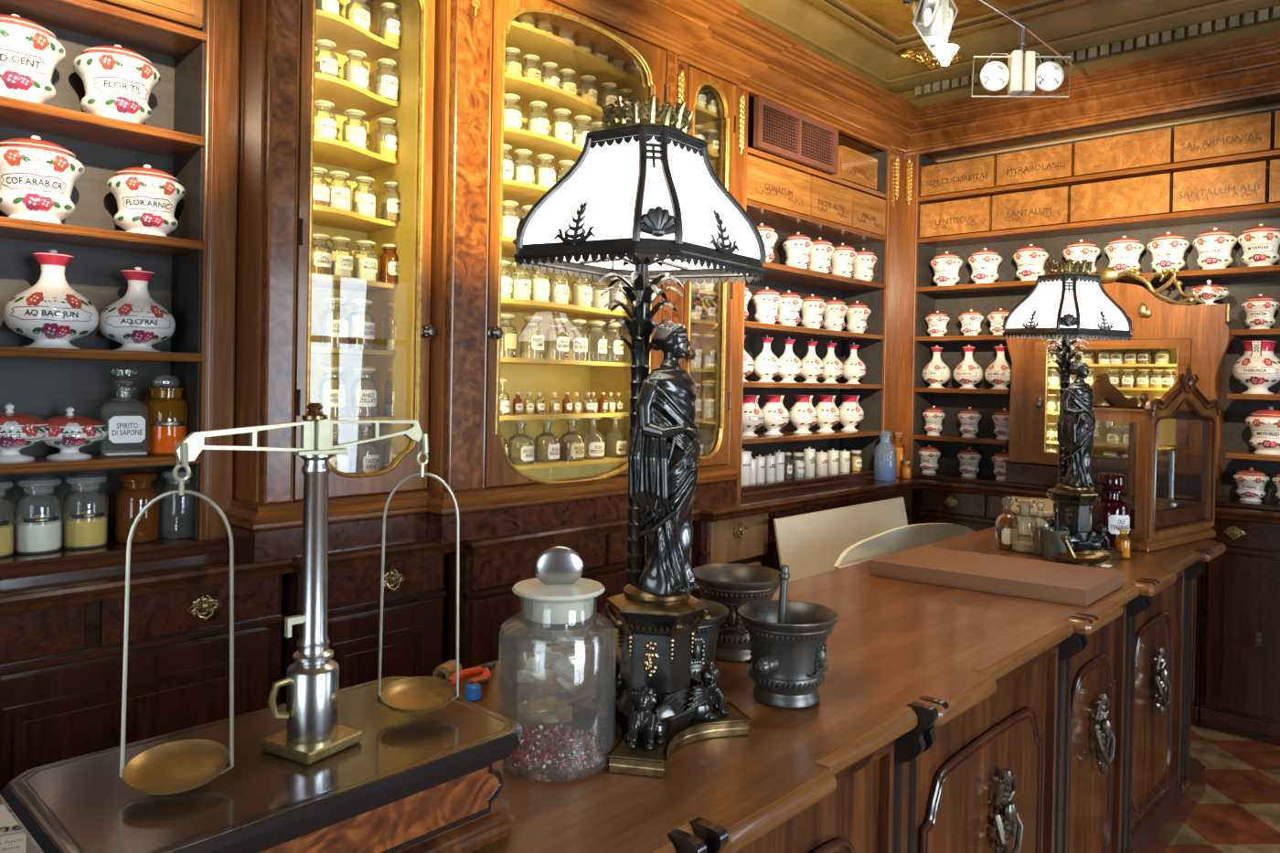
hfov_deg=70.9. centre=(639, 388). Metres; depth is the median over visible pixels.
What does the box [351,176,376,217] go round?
jar
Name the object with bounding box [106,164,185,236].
jar
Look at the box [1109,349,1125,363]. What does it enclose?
jar
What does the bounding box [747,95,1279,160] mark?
trim
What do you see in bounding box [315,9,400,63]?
shelf
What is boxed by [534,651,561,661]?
paper slip
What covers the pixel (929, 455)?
jar
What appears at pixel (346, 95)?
shelf
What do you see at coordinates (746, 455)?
jar
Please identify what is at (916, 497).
wall
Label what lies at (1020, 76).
fixture
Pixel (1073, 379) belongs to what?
jar
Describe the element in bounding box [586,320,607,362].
jar
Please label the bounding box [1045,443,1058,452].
jar
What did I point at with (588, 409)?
vial
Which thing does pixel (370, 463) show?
bottle
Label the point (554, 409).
vial
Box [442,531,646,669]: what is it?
base cabinet
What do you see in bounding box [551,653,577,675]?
paper slip
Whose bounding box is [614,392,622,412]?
vial
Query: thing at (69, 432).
bowl
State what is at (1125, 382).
jar
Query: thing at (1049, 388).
shelf
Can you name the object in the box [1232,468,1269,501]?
jar
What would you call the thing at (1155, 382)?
jar
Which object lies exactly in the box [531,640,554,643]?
paper slip
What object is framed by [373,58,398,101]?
jar
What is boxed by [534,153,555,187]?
jar
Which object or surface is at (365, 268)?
jar
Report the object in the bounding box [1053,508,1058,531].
pestle
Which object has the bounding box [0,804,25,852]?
paper
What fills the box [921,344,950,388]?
vase
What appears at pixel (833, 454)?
jar
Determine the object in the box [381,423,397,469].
bottle
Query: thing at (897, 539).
chair
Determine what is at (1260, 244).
jar
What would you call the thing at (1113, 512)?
bottle
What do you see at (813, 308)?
jar
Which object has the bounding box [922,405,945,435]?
jar
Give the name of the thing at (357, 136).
jar
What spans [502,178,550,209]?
shelf
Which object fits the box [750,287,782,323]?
jar
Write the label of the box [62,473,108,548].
jar
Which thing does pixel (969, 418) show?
jar
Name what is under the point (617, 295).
jar
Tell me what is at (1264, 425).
jar
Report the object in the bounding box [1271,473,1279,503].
jar
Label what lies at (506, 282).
jar
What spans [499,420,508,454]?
bottle
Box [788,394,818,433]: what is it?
vase
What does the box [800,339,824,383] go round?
vase
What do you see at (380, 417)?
shelf
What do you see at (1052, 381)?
jar
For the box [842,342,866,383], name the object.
vase
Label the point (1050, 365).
shelf
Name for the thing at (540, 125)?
jar
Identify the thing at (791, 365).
vase
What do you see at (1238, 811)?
floor
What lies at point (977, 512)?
base cabinet
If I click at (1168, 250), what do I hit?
jar
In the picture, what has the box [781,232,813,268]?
jar
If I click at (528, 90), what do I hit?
shelf
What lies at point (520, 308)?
shelf
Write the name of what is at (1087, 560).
lamp base
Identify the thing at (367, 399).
jar
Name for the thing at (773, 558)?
base cabinet
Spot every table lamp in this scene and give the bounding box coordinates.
[512,94,767,777]
[1001,258,1133,559]
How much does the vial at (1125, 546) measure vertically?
0.103 m
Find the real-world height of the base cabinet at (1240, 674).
1.000 m
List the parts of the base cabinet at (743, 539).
drawer, handle, door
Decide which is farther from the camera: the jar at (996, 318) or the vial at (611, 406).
the jar at (996, 318)
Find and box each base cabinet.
[0,574,283,791]
[280,553,446,703]
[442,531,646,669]
[690,512,769,598]
[767,489,912,571]
[919,488,1012,531]
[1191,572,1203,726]
[1198,517,1279,746]
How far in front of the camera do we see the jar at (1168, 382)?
4.42 m
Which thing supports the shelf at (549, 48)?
attached to the tall cabinet at (469, 357)
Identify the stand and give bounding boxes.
[0,676,522,852]
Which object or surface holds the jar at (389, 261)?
on the tall cabinet at (280, 357)
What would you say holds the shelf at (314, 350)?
attached to the tall cabinet at (280, 357)
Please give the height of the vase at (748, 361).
0.240 m
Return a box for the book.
[1011,511,1054,535]
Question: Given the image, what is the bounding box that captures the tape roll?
[432,660,462,679]
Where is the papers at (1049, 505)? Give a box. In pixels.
[1011,495,1055,516]
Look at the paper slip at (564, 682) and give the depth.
1.54 m
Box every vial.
[499,392,504,415]
[512,391,522,414]
[523,392,533,414]
[533,392,544,414]
[549,392,559,414]
[562,392,572,413]
[571,392,580,413]
[582,392,592,413]
[587,392,597,413]
[597,392,607,413]
[607,392,615,412]
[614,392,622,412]
[1114,527,1130,558]
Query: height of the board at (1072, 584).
0.046 m
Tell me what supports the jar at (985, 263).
on the shelf unit at (1188, 180)
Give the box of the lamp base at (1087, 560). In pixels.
[1050,553,1111,566]
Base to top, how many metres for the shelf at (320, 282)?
0.016 m
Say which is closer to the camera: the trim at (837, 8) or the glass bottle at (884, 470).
the trim at (837, 8)
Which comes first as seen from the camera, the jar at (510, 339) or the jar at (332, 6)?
the jar at (332, 6)
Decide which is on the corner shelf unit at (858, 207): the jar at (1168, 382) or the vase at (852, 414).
the vase at (852, 414)
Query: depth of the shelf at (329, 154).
3.01 m
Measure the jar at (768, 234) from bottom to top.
0.220 m
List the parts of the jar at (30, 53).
lid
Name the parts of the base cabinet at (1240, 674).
handle, door, drawer, key plate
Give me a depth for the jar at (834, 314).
4.97 m
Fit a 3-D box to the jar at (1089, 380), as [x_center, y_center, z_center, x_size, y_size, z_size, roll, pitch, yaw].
[2.342,-0.057,4.693,0.068,0.095,0.069,1,1,33]
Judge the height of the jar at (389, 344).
0.170 m
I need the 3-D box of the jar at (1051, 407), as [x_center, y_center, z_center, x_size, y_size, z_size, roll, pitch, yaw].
[2.207,0.074,4.817,0.068,0.095,0.069,1,1,41]
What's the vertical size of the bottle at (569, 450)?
0.175 m
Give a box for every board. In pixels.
[773,497,907,582]
[868,545,1123,607]
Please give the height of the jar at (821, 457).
0.130 m
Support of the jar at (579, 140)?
on the tall cabinet at (469, 357)
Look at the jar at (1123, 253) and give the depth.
4.53 m
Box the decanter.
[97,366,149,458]
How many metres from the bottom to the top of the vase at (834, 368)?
0.240 m
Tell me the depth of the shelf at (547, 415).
3.46 m
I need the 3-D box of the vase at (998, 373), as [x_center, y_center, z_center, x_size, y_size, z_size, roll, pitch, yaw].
[2.013,-0.124,5.014,0.162,0.255,0.164,1,1,39]
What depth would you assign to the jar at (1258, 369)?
4.14 m
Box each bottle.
[329,423,348,472]
[350,423,379,473]
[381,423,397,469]
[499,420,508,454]
[500,378,510,415]
[507,419,533,464]
[533,418,559,462]
[559,417,584,460]
[582,416,604,459]
[603,416,622,458]
[873,430,896,481]
[891,431,905,477]
[994,496,1019,550]
[1012,497,1038,553]
[1030,501,1049,554]
[1089,486,1094,530]
[1091,472,1130,547]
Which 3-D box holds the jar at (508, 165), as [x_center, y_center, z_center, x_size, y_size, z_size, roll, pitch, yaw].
[-0.509,-0.830,3.329,0.080,0.150,0.081,1,1,-42]
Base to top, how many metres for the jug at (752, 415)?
0.205 m
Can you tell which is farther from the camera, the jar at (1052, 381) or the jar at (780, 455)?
the jar at (1052, 381)
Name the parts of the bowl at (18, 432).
lid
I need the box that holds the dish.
[1050,533,1111,566]
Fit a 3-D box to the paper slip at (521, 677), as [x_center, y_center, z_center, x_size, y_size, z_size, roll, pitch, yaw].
[-0.201,0.503,1.573,0.027,0.011,0.038,1,0,-11]
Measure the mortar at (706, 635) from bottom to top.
0.146 m
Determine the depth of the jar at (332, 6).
2.86 m
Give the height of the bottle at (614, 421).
0.175 m
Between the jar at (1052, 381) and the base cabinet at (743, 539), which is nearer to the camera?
the base cabinet at (743, 539)
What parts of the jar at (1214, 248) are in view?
lid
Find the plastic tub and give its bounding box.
[464,682,480,701]
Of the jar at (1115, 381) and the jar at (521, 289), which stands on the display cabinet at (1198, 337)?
the jar at (1115, 381)
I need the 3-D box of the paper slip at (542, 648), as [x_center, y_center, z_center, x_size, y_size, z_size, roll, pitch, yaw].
[-0.174,0.470,1.622,0.026,0.014,0.038,1,0,-9]
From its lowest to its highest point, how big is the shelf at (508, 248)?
0.016 m
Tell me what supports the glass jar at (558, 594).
on the countertop at (944, 719)
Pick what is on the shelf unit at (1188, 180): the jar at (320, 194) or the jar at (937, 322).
the jar at (937, 322)
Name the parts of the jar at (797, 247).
lid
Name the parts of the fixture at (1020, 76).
halogen fixture, acrylic plate, suspension rod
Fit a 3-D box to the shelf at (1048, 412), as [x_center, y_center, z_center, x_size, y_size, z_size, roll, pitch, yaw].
[2.446,0.134,4.623,0.869,0.012,0.200,1,1,43]
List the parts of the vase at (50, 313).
lid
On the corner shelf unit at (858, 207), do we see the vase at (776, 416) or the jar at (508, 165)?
the vase at (776, 416)
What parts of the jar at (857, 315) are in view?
lid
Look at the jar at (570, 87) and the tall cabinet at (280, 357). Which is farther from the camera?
the jar at (570, 87)
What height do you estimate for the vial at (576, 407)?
0.085 m
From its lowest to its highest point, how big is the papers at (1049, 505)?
0.035 m
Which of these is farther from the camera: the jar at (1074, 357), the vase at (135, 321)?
the jar at (1074, 357)
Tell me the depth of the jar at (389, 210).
3.05 m
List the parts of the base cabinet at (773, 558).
door, drawer, door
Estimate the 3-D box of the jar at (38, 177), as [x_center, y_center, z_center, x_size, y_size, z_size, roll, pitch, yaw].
[-1.606,-0.551,2.384,0.224,0.240,0.228,1,1,-27]
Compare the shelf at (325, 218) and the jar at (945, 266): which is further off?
the jar at (945, 266)
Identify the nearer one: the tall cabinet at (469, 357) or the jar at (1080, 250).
the tall cabinet at (469, 357)
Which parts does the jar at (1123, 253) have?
lid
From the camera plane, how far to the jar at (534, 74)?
3.40 m
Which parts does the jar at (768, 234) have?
lid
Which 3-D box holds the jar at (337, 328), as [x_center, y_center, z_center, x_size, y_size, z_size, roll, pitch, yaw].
[-0.996,-0.217,2.935,0.086,0.170,0.087,1,1,-39]
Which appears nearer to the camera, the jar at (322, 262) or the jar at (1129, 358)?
the jar at (322, 262)
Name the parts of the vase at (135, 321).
lid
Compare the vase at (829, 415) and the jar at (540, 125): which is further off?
the vase at (829, 415)
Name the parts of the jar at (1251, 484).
lid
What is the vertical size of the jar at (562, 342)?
0.170 m
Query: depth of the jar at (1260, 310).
4.15 m
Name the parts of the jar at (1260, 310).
lid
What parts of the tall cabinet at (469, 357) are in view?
knob, moulding, door, glass pane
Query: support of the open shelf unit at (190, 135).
on the countertop at (42, 594)
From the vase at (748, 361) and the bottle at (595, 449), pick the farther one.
the vase at (748, 361)
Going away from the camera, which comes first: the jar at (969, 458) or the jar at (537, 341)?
the jar at (537, 341)
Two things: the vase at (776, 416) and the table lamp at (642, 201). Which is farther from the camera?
the vase at (776, 416)
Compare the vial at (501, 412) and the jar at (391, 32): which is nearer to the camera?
the jar at (391, 32)
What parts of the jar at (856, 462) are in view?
lid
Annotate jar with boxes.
[0,14,65,104]
[0,135,85,223]
[0,479,15,557]
[14,476,63,554]
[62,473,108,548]
[72,44,160,124]
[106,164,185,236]
[115,470,159,543]
[142,373,188,455]
[159,468,190,538]
[311,233,331,274]
[312,166,330,206]
[313,99,336,138]
[314,39,338,77]
[316,0,339,15]
[318,365,346,417]
[320,296,349,348]
[327,235,352,277]
[328,170,351,211]
[341,108,367,149]
[342,50,368,90]
[345,0,370,31]
[348,298,374,349]
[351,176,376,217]
[351,366,378,416]
[352,239,377,281]
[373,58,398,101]
[373,117,397,158]
[377,2,401,44]
[378,243,398,283]
[380,181,400,222]
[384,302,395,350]
[384,368,394,415]
[501,200,520,237]
[501,259,512,298]
[501,312,516,357]
[502,143,513,180]
[503,93,522,128]
[504,47,522,75]
[505,546,609,771]
[511,262,531,299]
[512,149,533,183]
[520,204,533,218]
[520,314,543,358]
[521,21,534,27]
[522,53,541,82]
[526,100,549,135]
[530,266,549,301]
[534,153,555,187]
[541,62,559,87]
[545,317,568,360]
[549,269,569,304]
[551,107,572,143]
[555,159,575,182]
[559,68,576,95]
[567,319,587,361]
[571,274,592,307]
[572,115,592,147]
[578,78,586,99]
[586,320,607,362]
[591,276,608,309]
[601,321,623,362]
[608,277,622,311]
[741,448,751,485]
[744,286,752,319]
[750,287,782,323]
[750,457,757,483]
[754,454,765,482]
[756,223,778,262]
[764,453,776,481]
[773,449,785,479]
[776,290,803,326]
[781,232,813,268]
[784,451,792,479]
[791,451,804,478]
[800,294,827,329]
[802,447,815,477]
[806,237,835,273]
[814,450,828,475]
[822,297,848,330]
[827,448,839,473]
[829,243,857,277]
[838,449,850,472]
[845,300,871,332]
[850,449,862,470]
[851,247,876,281]
[900,460,911,479]
[918,444,941,473]
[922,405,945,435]
[924,310,949,336]
[929,251,963,286]
[956,447,981,477]
[957,406,981,437]
[958,309,984,335]
[967,247,1002,283]
[986,308,1009,334]
[991,449,1008,479]
[992,407,1009,439]
[1012,244,1049,280]
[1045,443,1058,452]
[1046,394,1057,411]
[1046,422,1056,440]
[1047,368,1060,386]
[1048,350,1060,363]
[1056,394,1059,411]
[1061,239,1100,273]
[1069,374,1075,383]
[1070,350,1077,361]
[1080,349,1095,363]
[1084,368,1095,385]
[1098,349,1112,363]
[1103,235,1144,272]
[1107,368,1120,387]
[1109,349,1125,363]
[1120,369,1136,387]
[1123,349,1137,363]
[1136,369,1151,387]
[1137,349,1152,363]
[1146,232,1190,272]
[1150,369,1165,388]
[1153,348,1170,363]
[1161,369,1176,388]
[1192,227,1237,269]
[1232,340,1279,394]
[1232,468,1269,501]
[1237,224,1279,266]
[1240,293,1279,329]
[1244,406,1279,455]
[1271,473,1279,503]
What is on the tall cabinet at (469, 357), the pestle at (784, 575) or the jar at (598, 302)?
the jar at (598, 302)
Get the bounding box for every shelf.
[310,346,395,355]
[311,272,396,291]
[312,204,397,232]
[313,135,398,171]
[314,72,399,117]
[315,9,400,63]
[327,414,394,420]
[499,410,623,420]
[500,357,624,366]
[501,235,517,257]
[501,298,623,319]
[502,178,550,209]
[503,125,583,173]
[504,72,595,134]
[505,21,585,92]
[1046,411,1059,414]
[1046,440,1058,443]
[1047,385,1169,390]
[1048,363,1176,367]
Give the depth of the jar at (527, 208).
3.41 m
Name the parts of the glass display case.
glass pane, frame, post, glass pane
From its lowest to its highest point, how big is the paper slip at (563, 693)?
0.026 m
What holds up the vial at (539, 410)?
on the tall cabinet at (469, 357)
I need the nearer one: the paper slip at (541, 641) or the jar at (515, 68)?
the paper slip at (541, 641)
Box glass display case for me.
[1090,366,1220,552]
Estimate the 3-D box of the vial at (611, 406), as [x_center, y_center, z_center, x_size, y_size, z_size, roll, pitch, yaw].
[-0.123,0.057,3.767,0.038,0.085,0.039,1,1,-44]
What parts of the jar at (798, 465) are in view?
lid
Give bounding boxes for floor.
[1163,725,1279,852]
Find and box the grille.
[753,96,838,174]
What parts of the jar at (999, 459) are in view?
lid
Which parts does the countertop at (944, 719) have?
panel, panel moulding, panel, panel moulding, handle, frieze moulding, panel, panel moulding, handle, panel, panel moulding, handle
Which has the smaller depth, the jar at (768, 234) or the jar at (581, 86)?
the jar at (581, 86)
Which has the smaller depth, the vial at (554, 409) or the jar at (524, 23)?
the jar at (524, 23)
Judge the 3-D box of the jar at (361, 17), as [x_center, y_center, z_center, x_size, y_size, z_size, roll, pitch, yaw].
[-0.936,-1.241,2.982,0.080,0.138,0.081,1,1,-44]
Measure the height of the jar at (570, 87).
0.132 m
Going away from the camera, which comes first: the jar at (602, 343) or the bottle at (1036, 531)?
the bottle at (1036, 531)
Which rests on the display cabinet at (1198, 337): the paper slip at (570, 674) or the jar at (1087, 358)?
the jar at (1087, 358)
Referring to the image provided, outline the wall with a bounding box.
[909,105,1279,524]
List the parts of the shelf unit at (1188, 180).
drawer, drawer, shelf, shelf, shelf, drawer, drawer, shelf, shelf, shelf, drawer, drawer, drawer, drawer, shelf, shelf, shelf, drawer, drawer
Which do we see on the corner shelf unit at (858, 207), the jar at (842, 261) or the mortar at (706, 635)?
the jar at (842, 261)
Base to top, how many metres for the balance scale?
0.407 m
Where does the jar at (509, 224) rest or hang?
on the tall cabinet at (469, 357)
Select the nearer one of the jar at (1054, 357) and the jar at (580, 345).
the jar at (580, 345)
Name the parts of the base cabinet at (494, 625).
door, drawer, door, drawer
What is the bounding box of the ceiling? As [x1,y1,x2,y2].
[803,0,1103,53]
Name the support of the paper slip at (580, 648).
in the glass bowl
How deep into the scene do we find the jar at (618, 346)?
3.75 m
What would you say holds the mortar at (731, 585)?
on the countertop at (944, 719)
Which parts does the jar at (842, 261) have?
lid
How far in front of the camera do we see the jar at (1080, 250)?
4.67 m
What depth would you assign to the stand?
0.99 m
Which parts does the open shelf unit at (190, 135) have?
panel, shelf, shelf, shelf, shelf, shelf, drawer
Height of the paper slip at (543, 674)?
0.023 m
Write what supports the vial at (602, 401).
on the tall cabinet at (469, 357)
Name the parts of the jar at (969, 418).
lid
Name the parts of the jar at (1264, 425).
lid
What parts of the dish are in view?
lever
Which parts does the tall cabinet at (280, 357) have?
moulding, door, knob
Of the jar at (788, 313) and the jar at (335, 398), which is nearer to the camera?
the jar at (335, 398)
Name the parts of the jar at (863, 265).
lid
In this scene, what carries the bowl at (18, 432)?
on the open shelf unit at (190, 135)
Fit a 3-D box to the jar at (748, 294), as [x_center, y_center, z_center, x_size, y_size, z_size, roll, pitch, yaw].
[0.464,-0.417,4.358,0.154,0.200,0.158,1,1,-42]
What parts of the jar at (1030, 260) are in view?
lid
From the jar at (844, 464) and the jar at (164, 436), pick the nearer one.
the jar at (164, 436)
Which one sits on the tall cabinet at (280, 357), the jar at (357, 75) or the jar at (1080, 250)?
the jar at (357, 75)
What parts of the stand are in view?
moulding, burr panel, moulding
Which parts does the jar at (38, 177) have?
lid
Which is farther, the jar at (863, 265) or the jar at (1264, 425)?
the jar at (863, 265)
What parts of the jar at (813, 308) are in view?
lid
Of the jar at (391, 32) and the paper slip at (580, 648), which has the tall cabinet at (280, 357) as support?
the jar at (391, 32)
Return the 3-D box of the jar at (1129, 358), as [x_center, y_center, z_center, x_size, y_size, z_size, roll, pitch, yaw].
[2.491,-0.171,4.555,0.068,0.095,0.069,1,1,37]
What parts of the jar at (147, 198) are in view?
lid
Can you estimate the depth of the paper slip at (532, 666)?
1.52 m
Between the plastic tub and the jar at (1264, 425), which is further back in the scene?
the jar at (1264, 425)
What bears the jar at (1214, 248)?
on the shelf unit at (1188, 180)
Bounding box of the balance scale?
[119,403,459,795]
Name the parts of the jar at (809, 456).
lid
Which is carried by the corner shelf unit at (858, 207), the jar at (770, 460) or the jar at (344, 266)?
the jar at (770, 460)
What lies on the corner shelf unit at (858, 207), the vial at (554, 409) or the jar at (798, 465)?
the jar at (798, 465)
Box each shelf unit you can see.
[0,0,239,585]
[728,86,903,497]
[896,107,1279,511]
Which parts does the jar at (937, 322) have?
lid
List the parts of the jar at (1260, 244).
lid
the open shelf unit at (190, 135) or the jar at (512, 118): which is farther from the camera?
the jar at (512, 118)
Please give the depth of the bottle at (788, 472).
4.55 m
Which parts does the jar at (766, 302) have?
lid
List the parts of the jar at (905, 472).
lid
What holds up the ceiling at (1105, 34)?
attached to the wall
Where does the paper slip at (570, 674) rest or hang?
in the glass bowl
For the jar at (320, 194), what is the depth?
2.86 m
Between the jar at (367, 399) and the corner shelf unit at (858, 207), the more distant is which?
the corner shelf unit at (858, 207)
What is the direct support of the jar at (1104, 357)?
on the display cabinet at (1198, 337)
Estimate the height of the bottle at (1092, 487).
0.227 m
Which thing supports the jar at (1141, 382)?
on the display cabinet at (1198, 337)
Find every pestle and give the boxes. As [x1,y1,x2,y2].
[777,565,789,624]
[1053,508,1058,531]
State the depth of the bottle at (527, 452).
3.40 m
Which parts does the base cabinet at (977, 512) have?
handle, drawer, door, drawer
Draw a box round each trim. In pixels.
[547,0,1279,157]
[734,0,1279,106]
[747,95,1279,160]
[808,0,1089,51]
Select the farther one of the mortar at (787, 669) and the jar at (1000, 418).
the jar at (1000, 418)
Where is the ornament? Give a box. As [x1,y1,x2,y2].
[900,49,962,68]
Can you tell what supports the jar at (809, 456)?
on the corner shelf unit at (858, 207)
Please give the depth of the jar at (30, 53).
2.29 m
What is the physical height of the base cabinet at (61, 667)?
1.000 m
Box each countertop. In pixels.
[0,476,1279,616]
[0,526,1226,852]
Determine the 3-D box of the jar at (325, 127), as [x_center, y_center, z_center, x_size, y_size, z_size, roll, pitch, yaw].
[-1.017,-0.854,2.886,0.081,0.138,0.080,1,1,35]
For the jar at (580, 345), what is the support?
on the tall cabinet at (469, 357)
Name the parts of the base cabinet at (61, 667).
drawer, drawer, handle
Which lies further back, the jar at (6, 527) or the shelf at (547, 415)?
the shelf at (547, 415)
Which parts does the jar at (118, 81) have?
lid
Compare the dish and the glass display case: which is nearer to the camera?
the dish
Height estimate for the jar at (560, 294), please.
0.150 m
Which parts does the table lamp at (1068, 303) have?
glass panel, shade frame, corner glass, plate, glass panel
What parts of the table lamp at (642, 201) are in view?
glass panel, glass panel, corner glass, shade frame, corner glass, plate, glass panel, glass panel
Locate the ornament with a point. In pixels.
(919, 57)
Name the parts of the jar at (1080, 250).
lid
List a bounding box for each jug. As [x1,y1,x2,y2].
[742,394,764,437]
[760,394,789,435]
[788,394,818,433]
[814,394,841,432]
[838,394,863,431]
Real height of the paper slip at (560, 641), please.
0.022 m
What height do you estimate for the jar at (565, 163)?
0.150 m
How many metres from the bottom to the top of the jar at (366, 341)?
0.170 m
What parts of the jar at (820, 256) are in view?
lid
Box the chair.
[833,522,975,569]
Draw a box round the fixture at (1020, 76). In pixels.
[902,0,1089,97]
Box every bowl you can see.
[0,403,49,462]
[41,406,108,459]
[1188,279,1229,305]
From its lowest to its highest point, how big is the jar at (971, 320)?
0.155 m
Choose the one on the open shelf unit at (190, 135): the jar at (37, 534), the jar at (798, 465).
the jar at (37, 534)
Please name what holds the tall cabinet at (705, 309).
on the countertop at (42, 594)
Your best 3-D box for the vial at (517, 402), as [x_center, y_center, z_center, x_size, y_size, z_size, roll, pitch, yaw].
[-0.464,0.053,3.406,0.038,0.085,0.039,1,1,-33]
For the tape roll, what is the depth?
1.69 m
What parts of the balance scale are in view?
lever, foot plate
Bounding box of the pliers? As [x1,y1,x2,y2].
[446,661,496,685]
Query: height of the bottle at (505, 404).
0.135 m
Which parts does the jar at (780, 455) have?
lid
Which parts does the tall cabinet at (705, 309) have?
knob, glass pane, moulding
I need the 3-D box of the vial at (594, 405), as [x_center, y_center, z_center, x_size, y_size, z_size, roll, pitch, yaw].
[-0.194,0.056,3.691,0.038,0.085,0.039,1,1,-36]
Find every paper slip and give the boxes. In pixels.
[516,670,533,682]
[523,656,545,673]
[524,667,549,681]
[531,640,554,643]
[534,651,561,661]
[536,643,551,653]
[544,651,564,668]
[550,689,576,697]
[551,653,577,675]
[554,639,579,646]
[555,674,581,692]
[558,667,584,683]
[565,644,591,653]
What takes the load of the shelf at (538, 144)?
attached to the tall cabinet at (469, 357)
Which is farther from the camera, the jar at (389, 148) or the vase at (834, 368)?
the vase at (834, 368)
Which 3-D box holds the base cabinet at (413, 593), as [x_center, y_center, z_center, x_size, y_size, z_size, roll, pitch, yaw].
[-0.974,1.038,2.973,0.442,1.000,0.515,1,1,43]
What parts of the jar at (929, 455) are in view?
lid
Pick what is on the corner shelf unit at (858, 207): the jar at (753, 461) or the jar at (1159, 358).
the jar at (753, 461)
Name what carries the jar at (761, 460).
on the corner shelf unit at (858, 207)
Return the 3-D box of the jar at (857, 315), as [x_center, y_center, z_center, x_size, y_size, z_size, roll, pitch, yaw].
[1.258,-0.410,5.211,0.154,0.200,0.158,1,1,-44]
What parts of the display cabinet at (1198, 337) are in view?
knob, rail, door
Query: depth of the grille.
4.42 m
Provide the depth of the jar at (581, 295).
3.61 m
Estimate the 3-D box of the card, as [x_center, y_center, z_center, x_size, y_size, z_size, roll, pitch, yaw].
[-0.053,0.531,1.866,0.072,0.066,0.011,1,0,-4]
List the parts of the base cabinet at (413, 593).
door, drawer, handle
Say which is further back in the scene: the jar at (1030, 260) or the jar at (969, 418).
the jar at (969, 418)
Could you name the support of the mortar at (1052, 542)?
on the countertop at (944, 719)
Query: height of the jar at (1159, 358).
0.095 m
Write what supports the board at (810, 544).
on the floor
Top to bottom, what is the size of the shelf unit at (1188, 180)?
1.880 m
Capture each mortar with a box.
[690,598,729,684]
[693,563,779,661]
[737,599,839,708]
[1041,526,1070,561]
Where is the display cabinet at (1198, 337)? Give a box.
[1004,266,1230,499]
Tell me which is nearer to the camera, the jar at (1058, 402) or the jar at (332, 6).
the jar at (332, 6)
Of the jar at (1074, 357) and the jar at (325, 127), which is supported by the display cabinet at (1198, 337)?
the jar at (1074, 357)
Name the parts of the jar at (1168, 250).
lid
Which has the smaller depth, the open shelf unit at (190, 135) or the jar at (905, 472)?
the open shelf unit at (190, 135)
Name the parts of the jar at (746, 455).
lid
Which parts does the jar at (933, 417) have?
lid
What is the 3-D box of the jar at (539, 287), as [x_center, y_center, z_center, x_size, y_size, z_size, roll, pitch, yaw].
[-0.388,-0.401,3.456,0.082,0.150,0.083,1,1,-40]
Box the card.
[597,629,620,660]
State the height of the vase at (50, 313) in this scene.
0.270 m
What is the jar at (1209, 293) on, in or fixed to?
on the display cabinet at (1198, 337)
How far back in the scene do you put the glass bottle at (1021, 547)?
3.20 m
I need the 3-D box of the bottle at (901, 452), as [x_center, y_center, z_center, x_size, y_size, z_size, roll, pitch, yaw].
[1.501,0.381,5.222,0.078,0.267,0.078,1,1,43]
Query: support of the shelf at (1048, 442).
attached to the display cabinet at (1198, 337)
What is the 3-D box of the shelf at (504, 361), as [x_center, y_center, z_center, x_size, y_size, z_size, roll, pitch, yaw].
[-0.454,-0.107,3.506,0.359,0.016,1.060,1,1,43]
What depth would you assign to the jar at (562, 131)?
3.50 m
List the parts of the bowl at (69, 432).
lid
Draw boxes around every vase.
[3,248,98,349]
[97,266,175,351]
[743,334,754,381]
[753,334,780,382]
[777,336,802,382]
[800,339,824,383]
[821,340,843,383]
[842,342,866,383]
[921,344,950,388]
[953,344,983,388]
[984,343,1012,389]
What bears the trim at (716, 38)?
attached to the wall
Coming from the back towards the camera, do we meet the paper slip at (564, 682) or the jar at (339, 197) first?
the jar at (339, 197)
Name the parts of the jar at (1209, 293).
lid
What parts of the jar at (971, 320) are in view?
lid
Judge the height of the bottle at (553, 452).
0.175 m
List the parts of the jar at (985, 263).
lid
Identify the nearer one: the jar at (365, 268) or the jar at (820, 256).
the jar at (365, 268)
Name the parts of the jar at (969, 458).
lid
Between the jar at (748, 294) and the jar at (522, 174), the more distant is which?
the jar at (748, 294)
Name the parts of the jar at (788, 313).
lid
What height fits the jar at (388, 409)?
0.170 m
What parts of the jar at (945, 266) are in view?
lid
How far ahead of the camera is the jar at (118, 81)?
2.46 m
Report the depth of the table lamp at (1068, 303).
3.10 m
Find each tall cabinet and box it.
[224,0,436,563]
[425,0,676,543]
[672,60,740,505]
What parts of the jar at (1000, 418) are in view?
lid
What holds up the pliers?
on the countertop at (944, 719)
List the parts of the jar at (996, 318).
lid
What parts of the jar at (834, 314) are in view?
lid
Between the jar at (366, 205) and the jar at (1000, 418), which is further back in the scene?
the jar at (1000, 418)
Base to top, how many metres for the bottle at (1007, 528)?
0.189 m
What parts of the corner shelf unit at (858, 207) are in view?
drawer, panel, shelf, shelf, shelf, shelf, shelf, shelf, drawer, drawer, drawer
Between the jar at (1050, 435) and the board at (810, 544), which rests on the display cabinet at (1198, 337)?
the jar at (1050, 435)

